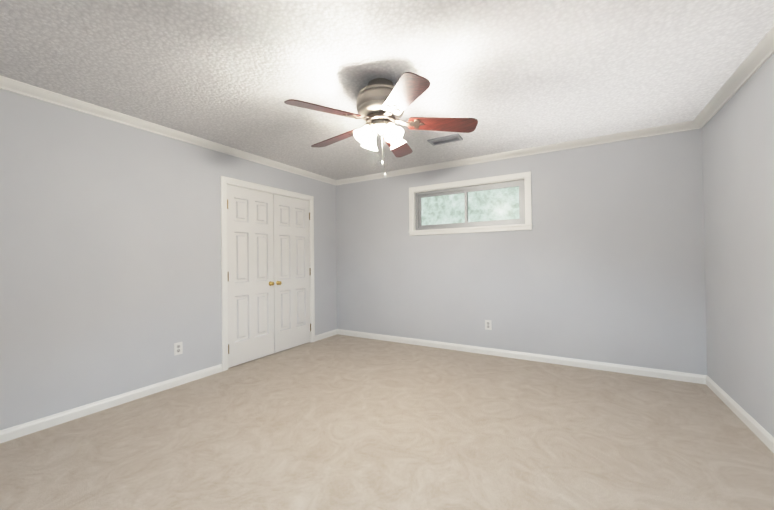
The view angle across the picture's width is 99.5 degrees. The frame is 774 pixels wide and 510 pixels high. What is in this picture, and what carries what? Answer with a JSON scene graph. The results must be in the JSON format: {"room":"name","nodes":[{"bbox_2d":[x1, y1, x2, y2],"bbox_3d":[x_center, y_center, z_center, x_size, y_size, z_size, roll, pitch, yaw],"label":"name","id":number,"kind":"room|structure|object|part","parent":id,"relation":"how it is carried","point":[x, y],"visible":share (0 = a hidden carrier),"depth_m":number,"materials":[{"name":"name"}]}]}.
{"room":"empty bedroom","nodes":[
{"label":"empty bedroom","id":0,"kind":"room"},
{"bbox_2d":[0,89,336,429],"bbox_3d":[-2.030,0.038,3.285,0.120,2.440,4.862,-1,-1,30],"label":"wall","id":1,"kind":"structure","parent":0,"point":[110,258],"depth_m":2.70,"materials":[{"name":"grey paint"}]},
{"bbox_2d":[0,364,221,442],"bbox_3d":[-2.456,1.214,2.392,0.014,0.082,2.657,-1,-1,30],"label":"baseboard","id":2,"kind":"structure","parent":1,"relation":"attached to","point":[20,430],"depth_m":2.62,"materials":[{"name":"white wood"}]},
{"bbox_2d":[0,75,335,184],"bbox_3d":[-1.961,-1.152,3.248,0.074,0.062,4.622,-1,-1,30],"label":"crown molding","id":3,"kind":"structure","parent":1,"relation":"attached to","point":[22,88],"depth_m":2.85,"materials":[{"name":"white wood"}]},
{"bbox_2d":[174,342,182,355],"bbox_3d":[-2.013,0.903,3.161,0.010,0.118,0.078,-1,-1,30],"label":"electrical outlet","id":4,"kind":"object","parent":1,"relation":"attached to","point":[178,348],"visible":1,"depth_m":3.16,"materials":[{"name":"white plastic"}]},
{"bbox_2d":[227,185,273,367],"bbox_3d":[-1.594,0.232,3.893,0.090,2.029,0.634,-1,-1,30],"label":"closet door","id":5,"kind":"structure","parent":1,"relation":"in","point":[250,252],"depth_m":3.87,"materials":[{"name":"white paint"}]},
{"bbox_2d":[220,176,314,370],"bbox_3d":[-1.481,0.201,4.199,0.138,2.120,1.435,-1,-1,30],"label":"door frame","id":6,"kind":"structure","parent":1,"relation":"attached to","point":[224,181],"depth_m":3.62,"materials":[{"name":"white wood"}]},
{"bbox_2d":[273,194,309,352],"bbox_3d":[-1.269,0.234,4.447,0.090,2.029,0.634,-1,-1,30],"label":"closet door","id":7,"kind":"structure","parent":1,"relation":"in","point":[291,274],"depth_m":4.42,"materials":[{"name":"white paint"}]},
{"bbox_2d":[315,329,336,340],"bbox_3d":[-0.921,1.221,5.007,0.014,0.082,0.524,-1,-1,30],"label":"baseboard","id":8,"kind":"structure","parent":1,"relation":"attached to","point":[325,335],"depth_m":4.99,"materials":[{"name":"white wood"}]},
{"bbox_2d":[0,334,773,509],"bbox_3d":[-0.085,1.274,2.139,4.598,0.100,4.862,-1,-1,30],"label":"floor","id":9,"kind":"structure","parent":0,"point":[340,422],"depth_m":2.12,"materials":[{"name":"carpet"}]},
{"bbox_2d":[0,0,773,179],"bbox_3d":[-0.115,-1.266,2.164,4.598,0.100,4.862,-1,-1,30],"label":"ceiling","id":10,"kind":"structure","parent":0,"point":[510,75],"depth_m":2.08,"materials":[{"name":"white paint"}]},
{"bbox_2d":[284,72,477,177],"bbox_3d":[-0.065,-0.870,2.366,1.290,0.689,1.312,-1,-1,30],"label":"fan","id":11,"kind":"object","parent":10,"relation":"hanging from","point":[383,104],"visible":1,"depth_m":2.25,"materials":[{"name":"brown wood"}]},
{"bbox_3d":[-0.372,-0.925,2.112,0.312,0.070,0.563,-1,-1,30],"label":"blade","id":12,"kind":"part","parent":11,"relation":"part of","materials":[{"name":"brown wood"}]},
{"bbox_3d":[-0.350,-0.921,2.571,0.592,0.070,0.180,-1,-1,30],"label":"blade","id":13,"kind":"part","parent":11,"relation":"part of","materials":[{"name":"brown wood"}]},
{"bbox_3d":[0.062,-0.924,2.711,0.228,0.070,0.589,-1,-1,30],"label":"blade","id":14,"kind":"part","parent":11,"relation":"part of","materials":[{"name":"brown wood"}]},
{"bbox_3d":[0.080,-0.932,1.953,0.484,0.070,0.447,-1,-1,30],"label":"blade","id":15,"kind":"part","parent":11,"relation":"part of","materials":[{"name":"brown wood"}]},
{"bbox_3d":[0.356,-0.931,2.347,0.542,0.070,0.362,-1,-1,30],"label":"blade","id":16,"kind":"part","parent":11,"relation":"part of","materials":[{"name":"brown wood"}]},
{"bbox_2d":[427,133,462,145],"bbox_3d":[0.608,-1.205,3.431,0.330,0.014,0.170,-1,-1,30],"label":"ceiling vent","id":17,"kind":"object","parent":10,"relation":"in","point":[446,139],"visible":1,"depth_m":3.41,"materials":[{"name":"grey metal"}]},
{"bbox_2d":[336,128,706,374],"bbox_3d":[1.101,0.009,4.196,4.358,2.440,0.120,-1,-1,30],"label":"wall","id":18,"kind":"structure","parent":0,"point":[603,260],"depth_m":3.64,"materials":[{"name":"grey paint"}]},
{"bbox_2d":[408,171,532,235],"bbox_3d":[1.018,-0.617,4.230,1.592,0.671,0.148,-1,-1,30],"label":"sliding window","id":19,"kind":"structure","parent":18,"relation":"in","point":[465,191],"depth_m":4.16,"materials":[{"name":"white wood"}]},
{"bbox_2d":[485,320,491,329],"bbox_3d":[1.246,0.862,4.033,0.078,0.118,0.010,-1,-1,30],"label":"electrical outlet","id":20,"kind":"object","parent":18,"relation":"attached to","point":[488,325],"visible":1,"depth_m":4.03,"materials":[{"name":"white plastic"}]},
{"bbox_2d":[336,120,700,184],"bbox_3d":[1.037,-1.180,4.124,4.358,0.062,0.074,-1,-1,30],"label":"crown molding","id":21,"kind":"structure","parent":18,"relation":"attached to","point":[665,129],"depth_m":3.71,"materials":[{"name":"white wood"}]},
{"bbox_2d":[337,329,706,383],"bbox_3d":[1.081,1.188,4.127,4.358,0.082,0.014,-1,-1,30],"label":"baseboard","id":22,"kind":"structure","parent":18,"relation":"attached to","point":[662,374],"depth_m":3.70,"materials":[{"name":"white wood"}]},
{"bbox_2d":[702,54,773,436],"bbox_3d":[1.831,-0.030,1.018,0.120,2.440,4.862,-1,-1,30],"label":"wall","id":23,"kind":"structure","parent":0,"point":[738,157],"depth_m":2.33,"materials":[{"name":"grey paint"}]},
{"bbox_2d":[694,26,773,127],"bbox_3d":[1.733,-1.218,1.079,0.074,0.062,4.622,-1,-1,30],"label":"crown molding","id":24,"kind":"structure","parent":23,"relation":"attached to","point":[759,56],"depth_m":2.23,"materials":[{"name":"white wood"}]},
{"bbox_2d":[706,376,773,452],"bbox_3d":[1.787,1.149,1.041,0.014,0.082,4.622,-1,-1,30],"label":"baseboard","id":25,"kind":"structure","parent":23,"relation":"attached to","point":[760,432],"depth_m":2.33,"materials":[{"name":"white wood"}]},
{"label":"outside","id":26,"kind":"structure","parent":0,"visible":0},
{"bbox_2d":[421,186,518,224],"bbox_3d":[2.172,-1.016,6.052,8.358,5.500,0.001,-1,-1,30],"label":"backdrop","id":27,"kind":"structure","parent":26,"point":[498,196],"depth_m":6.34,"materials":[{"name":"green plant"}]}
]}

